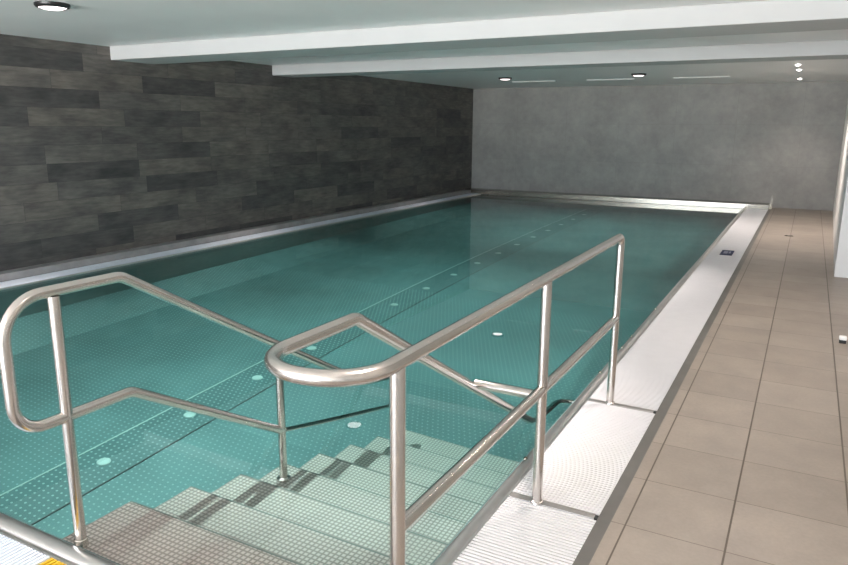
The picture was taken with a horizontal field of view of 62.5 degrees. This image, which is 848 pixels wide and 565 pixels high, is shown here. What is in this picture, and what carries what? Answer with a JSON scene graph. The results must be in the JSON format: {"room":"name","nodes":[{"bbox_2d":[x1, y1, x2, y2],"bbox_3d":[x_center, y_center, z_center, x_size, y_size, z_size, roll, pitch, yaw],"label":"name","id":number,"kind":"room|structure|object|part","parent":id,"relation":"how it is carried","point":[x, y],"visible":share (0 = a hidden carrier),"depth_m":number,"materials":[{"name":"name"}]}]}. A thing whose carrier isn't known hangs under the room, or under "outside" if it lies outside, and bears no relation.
{"room":"indoor swimming pool","nodes":[
{"label":"indoor swimming pool","id":0,"kind":"room"},
{"bbox_2d":[0,34,472,281],"bbox_3d":[-3.871,-1.567,8.364,0.200,2.950,21.250,7,14,28],"label":"wall","id":1,"kind":"structure","parent":0,"point":[99,154],"depth_m":9.43,"materials":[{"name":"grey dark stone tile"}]},
{"bbox_2d":[0,190,470,281],"bbox_3d":[-2.424,-0.854,10.881,0.160,0.075,14.680,7,14,28],"label":"baseboard","id":2,"kind":"structure","parent":1,"relation":"attached to","point":[17,273],"depth_m":9.42,"materials":[{"name":"metal"}]},
{"bbox_2d":[0,194,742,564],"bbox_3d":[0.564,0.319,9.771,5.930,1.668,14.255,7,14,28],"label":"basin","id":3,"kind":"object","parent":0,"point":[486,194],"visible":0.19,"depth_m":3.15,"materials":[{"name":"metal"}]},
{"bbox_2d":[0,194,741,564],"bbox_3d":[0.562,0.307,9.769,5.866,1.632,14.195,7,14,28],"label":"pool water","id":4,"kind":"object","parent":3,"relation":"in","point":[161,484],"visible":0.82,"depth_m":4.72,"materials":[{"name":"teal liquid"}]},
{"bbox_2d":[0,188,769,564],"bbox_3d":[0.658,-0.424,9.708,6.760,0.388,14.652,7,14,28],"label":"rim","id":5,"kind":"object","parent":3,"relation":"attached to","point":[53,547],"visible":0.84,"depth_m":3.75,"materials":[{"name":"metal"}]},
{"bbox_2d":[0,534,49,564],"bbox_3d":[-3.515,0.843,3.563,4.579,0.042,0.378,7,14,28],"label":"overflow grating","id":6,"kind":"object","parent":5,"relation":"attached to","point":[12,552],"visible":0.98,"depth_m":2.66,"materials":[{"name":"white plastic"}]},
{"bbox_2d":[39,558,65,564],"bbox_3d":[-1.259,1.093,2.509,0.401,0.042,0.128,7,14,28],"label":"entry grating","id":7,"kind":"object","parent":5,"relation":"attached to","point":[51,561],"visible":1,"depth_m":2.61,"materials":[{"name":"yellow plastic"}]},
{"bbox_2d":[0,193,479,287],"bbox_3d":[-2.236,-0.774,10.809,0.247,0.042,14.642,7,14,28],"label":"overflow grating","id":8,"kind":"object","parent":5,"relation":"attached to","point":[200,246],"visible":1,"depth_m":9.24,"materials":[{"name":"white plastic"}]},
{"bbox_2d":[264,234,624,564],"bbox_3d":[0.349,0.542,3.033,0.383,1.224,2.811,7,14,28],"label":"handrail","id":9,"kind":"object","parent":5,"relation":"attached to","point":[402,519],"visible":0.87,"depth_m":2.21,"materials":[{"name":"silver metal"}]},
{"bbox_3d":[-0.072,0.701,1.922,0.044,0.990,0.044,7,14,28],"label":"post","id":10,"kind":"part","parent":9,"relation":"part of","materials":[{"name":"silver metal"}]},
{"bbox_3d":[0.346,0.541,3.034,0.377,1.224,2.811,7,14,28],"label":"rail","id":11,"kind":"part","parent":9,"relation":"part of","materials":[{"name":"silver metal"}]},
{"bbox_3d":[0.517,0.441,2.976,0.044,0.044,2.470,7,14,28],"label":"rail","id":12,"kind":"part","parent":9,"relation":"part of","materials":[{"name":"silver metal"}]},
{"bbox_3d":[0.496,0.476,2.943,0.044,0.990,0.044,7,14,28],"label":"post","id":13,"kind":"part","parent":9,"relation":"part of","materials":[{"name":"silver metal"}]},
{"bbox_3d":[1.107,0.277,4.051,0.044,0.900,0.044,7,14,28],"label":"post","id":14,"kind":"part","parent":9,"relation":"part of","materials":[{"name":"silver metal"}]},
{"bbox_2d":[452,497,595,564],"bbox_3d":[0.271,1.100,2.519,0.395,0.042,1.149,7,14,28],"label":"overflow grating","id":15,"kind":"object","parent":5,"relation":"attached to","point":[520,532],"visible":0.91,"depth_m":2.79,"materials":[{"name":"white plastic"}]},
{"bbox_2d":[508,492,598,520],"bbox_3d":[0.558,0.979,3.032,0.395,0.030,0.042,7,14,28],"label":"crossbar","id":16,"kind":"object","parent":5,"relation":"attached to","point":[525,498],"visible":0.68,"depth_m":3.01,"materials":[{"name":"metal"}]},
{"bbox_2d":[512,401,654,515],"bbox_3d":[0.861,0.866,3.579,0.395,0.042,1.219,7,14,28],"label":"overflow grating","id":17,"kind":"object","parent":5,"relation":"attached to","point":[586,461],"visible":0.8,"depth_m":3.48,"materials":[{"name":"white plastic"}]},
{"bbox_2d":[588,398,656,413],"bbox_3d":[1.164,0.739,4.121,0.395,0.030,0.042,7,14,28],"label":"crossbar","id":18,"kind":"object","parent":5,"relation":"attached to","point":[589,399],"visible":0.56,"depth_m":4.10,"materials":[{"name":"metal"}]},
{"bbox_2d":[590,208,767,410],"bbox_3d":[3.969,-0.367,9.163,0.395,0.042,11.696,7,14,28],"label":"overflow grating","id":19,"kind":"object","parent":5,"relation":"attached to","point":[647,371],"visible":0.81,"depth_m":5.65,"materials":[{"name":"white plastic"}]},
{"bbox_2d":[719,250,733,255],"bbox_3d":[3.968,-0.390,9.151,0.147,0.010,0.380,7,14,28],"label":"sign","id":20,"kind":"object","parent":19,"relation":"on","point":[723,252],"visible":1,"depth_m":9.14,"materials":[{"name":"blue ceramic"}]},
{"bbox_3d":[-0.208,1.633,3.814,1.382,1.602,2.718,7,14,28],"label":"stairs","id":21,"kind":"structure","parent":3,"relation":"on","visible":0},
{"bbox_2d":[0,272,365,547],"bbox_3d":[-0.817,0.643,3.672,0.080,1.733,2.666,7,14,28],"label":"handrail","id":22,"kind":"object","parent":21,"relation":"attached to","point":[68,414],"visible":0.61,"depth_m":2.67,"materials":[{"name":"silver metal"}]},
{"bbox_3d":[-1.347,0.541,2.646,0.044,1.010,0.044,7,14,28],"label":"post","id":23,"kind":"part","parent":22,"relation":"part of","materials":[{"name":"silver metal"}]},
{"bbox_3d":[-0.817,0.643,3.672,0.044,1.733,2.666,7,14,28],"label":"rail","id":24,"kind":"part","parent":22,"relation":"part of","materials":[{"name":"silver metal"}]},
{"bbox_3d":[-0.773,0.869,3.809,0.044,1.087,0.044,7,14,28],"label":"post","id":25,"kind":"part","parent":22,"relation":"part of","materials":[{"name":"silver metal"}]},
{"bbox_2d":[0,0,847,88],"bbox_3d":[0.114,-2.355,5.856,8.960,0.265,21.050,7,14,28],"label":"ceiling","id":26,"kind":"structure","parent":0,"point":[109,23],"depth_m":6.62,"materials":[{"name":"paint"}]},
{"bbox_2d":[33,1,70,10],"bbox_3d":[-2.819,-2.091,5.303,0.250,0.045,0.250,7,14,28],"label":"recessed light","id":27,"kind":"object","parent":26,"relation":"in","point":[47,5],"visible":1,"depth_m":5.23,"materials":[{"name":"white glass"}]},
{"bbox_2d":[110,0,847,63],"bbox_3d":[0.396,-2.264,6.412,8.960,0.152,0.640,7,14,28],"label":"ceiling beam","id":28,"kind":"structure","parent":26,"relation":"attached to","point":[766,16],"depth_m":5.93,"materials":[{"name":"paint"}]},
{"bbox_2d":[499,77,511,79],"bbox_3d":[1.514,-3.796,13.028,0.250,0.045,0.250,7,14,28],"label":"recessed light","id":29,"kind":"object","parent":26,"relation":"in","point":[500,78],"visible":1,"depth_m":12.94,"materials":[{"name":"white glass"}]},
{"bbox_2d":[513,80,556,82],"bbox_3d":[2.210,-4.023,13.989,0.900,0.014,0.120,7,14,28],"label":"air slot","id":30,"kind":"object","parent":26,"relation":"attached to","point":[552,80],"visible":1,"depth_m":13.92,"materials":[{"name":"white paint"}]},
{"bbox_2d":[272,40,847,76],"bbox_3d":[1.733,-2.797,8.814,8.960,0.147,0.500,7,14,28],"label":"ceiling beam","id":31,"kind":"structure","parent":26,"relation":"attached to","point":[833,49],"depth_m":8.46,"materials":[{"name":"paint"}]},
{"bbox_2d":[587,78,634,80],"bbox_3d":[3.550,-3.856,13.280,0.890,0.014,0.120,7,14,28],"label":"air slot","id":32,"kind":"object","parent":26,"relation":"attached to","point":[631,78],"visible":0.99,"depth_m":13.24,"materials":[{"name":"white paint"}]},
{"bbox_2d":[631,73,645,75],"bbox_3d":[3.649,-3.525,11.877,0.250,0.045,0.250,7,14,28],"label":"recessed light","id":33,"kind":"object","parent":26,"relation":"in","point":[633,74],"visible":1,"depth_m":11.79,"materials":[{"name":"white glass"}]},
{"bbox_2d":[673,76,730,78],"bbox_3d":[4.974,-3.678,12.527,0.950,0.014,0.120,7,14,28],"label":"air slot","id":34,"kind":"object","parent":26,"relation":"attached to","point":[709,76],"visible":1,"depth_m":12.49,"materials":[{"name":"white paint"}]},
{"bbox_2d":[471,81,847,210],"bbox_3d":[5.002,-3.080,15.359,8.560,2.950,0.200,7,14,28],"label":"wall","id":35,"kind":"structure","parent":0,"point":[779,144],"depth_m":15.08,"materials":[{"name":"grey concrete plaster"}]},
{"bbox_2d":[589,208,847,564],"bbox_3d":[0.361,0.329,6.311,9.560,0.200,21.050,7,14,28],"label":"floor","id":36,"kind":"structure","parent":0,"point":[747,463],"depth_m":3.71,"materials":[{"name":"beige tile"}]},
{"bbox_2d":[572,209,770,564],"bbox_3d":[3.462,0.062,7.819,0.055,0.299,14.700,7,14,28],"label":"strip","id":37,"kind":"object","parent":36,"relation":"attached to","point":[596,534],"visible":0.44,"depth_m":3.64,"materials":[{"name":"grey metal"}]},
{"bbox_2d":[839,335,846,343],"bbox_3d":[3.201,0.436,5.343,0.050,0.050,0.064,7,14,28],"label":"door stop","id":38,"kind":"object","parent":36,"relation":"on","point":[842,339],"visible":1,"depth_m":5.32,"materials":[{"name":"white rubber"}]},
{"bbox_2d":[833,103,847,277],"bbox_3d":[6.802,-1.928,10.271,1.215,2.950,7.250,7,14,28],"label":"wall","id":39,"kind":"structure","parent":0,"point":[840,209],"depth_m":8.23,"materials":[{"name":"white paint"}]}
]}

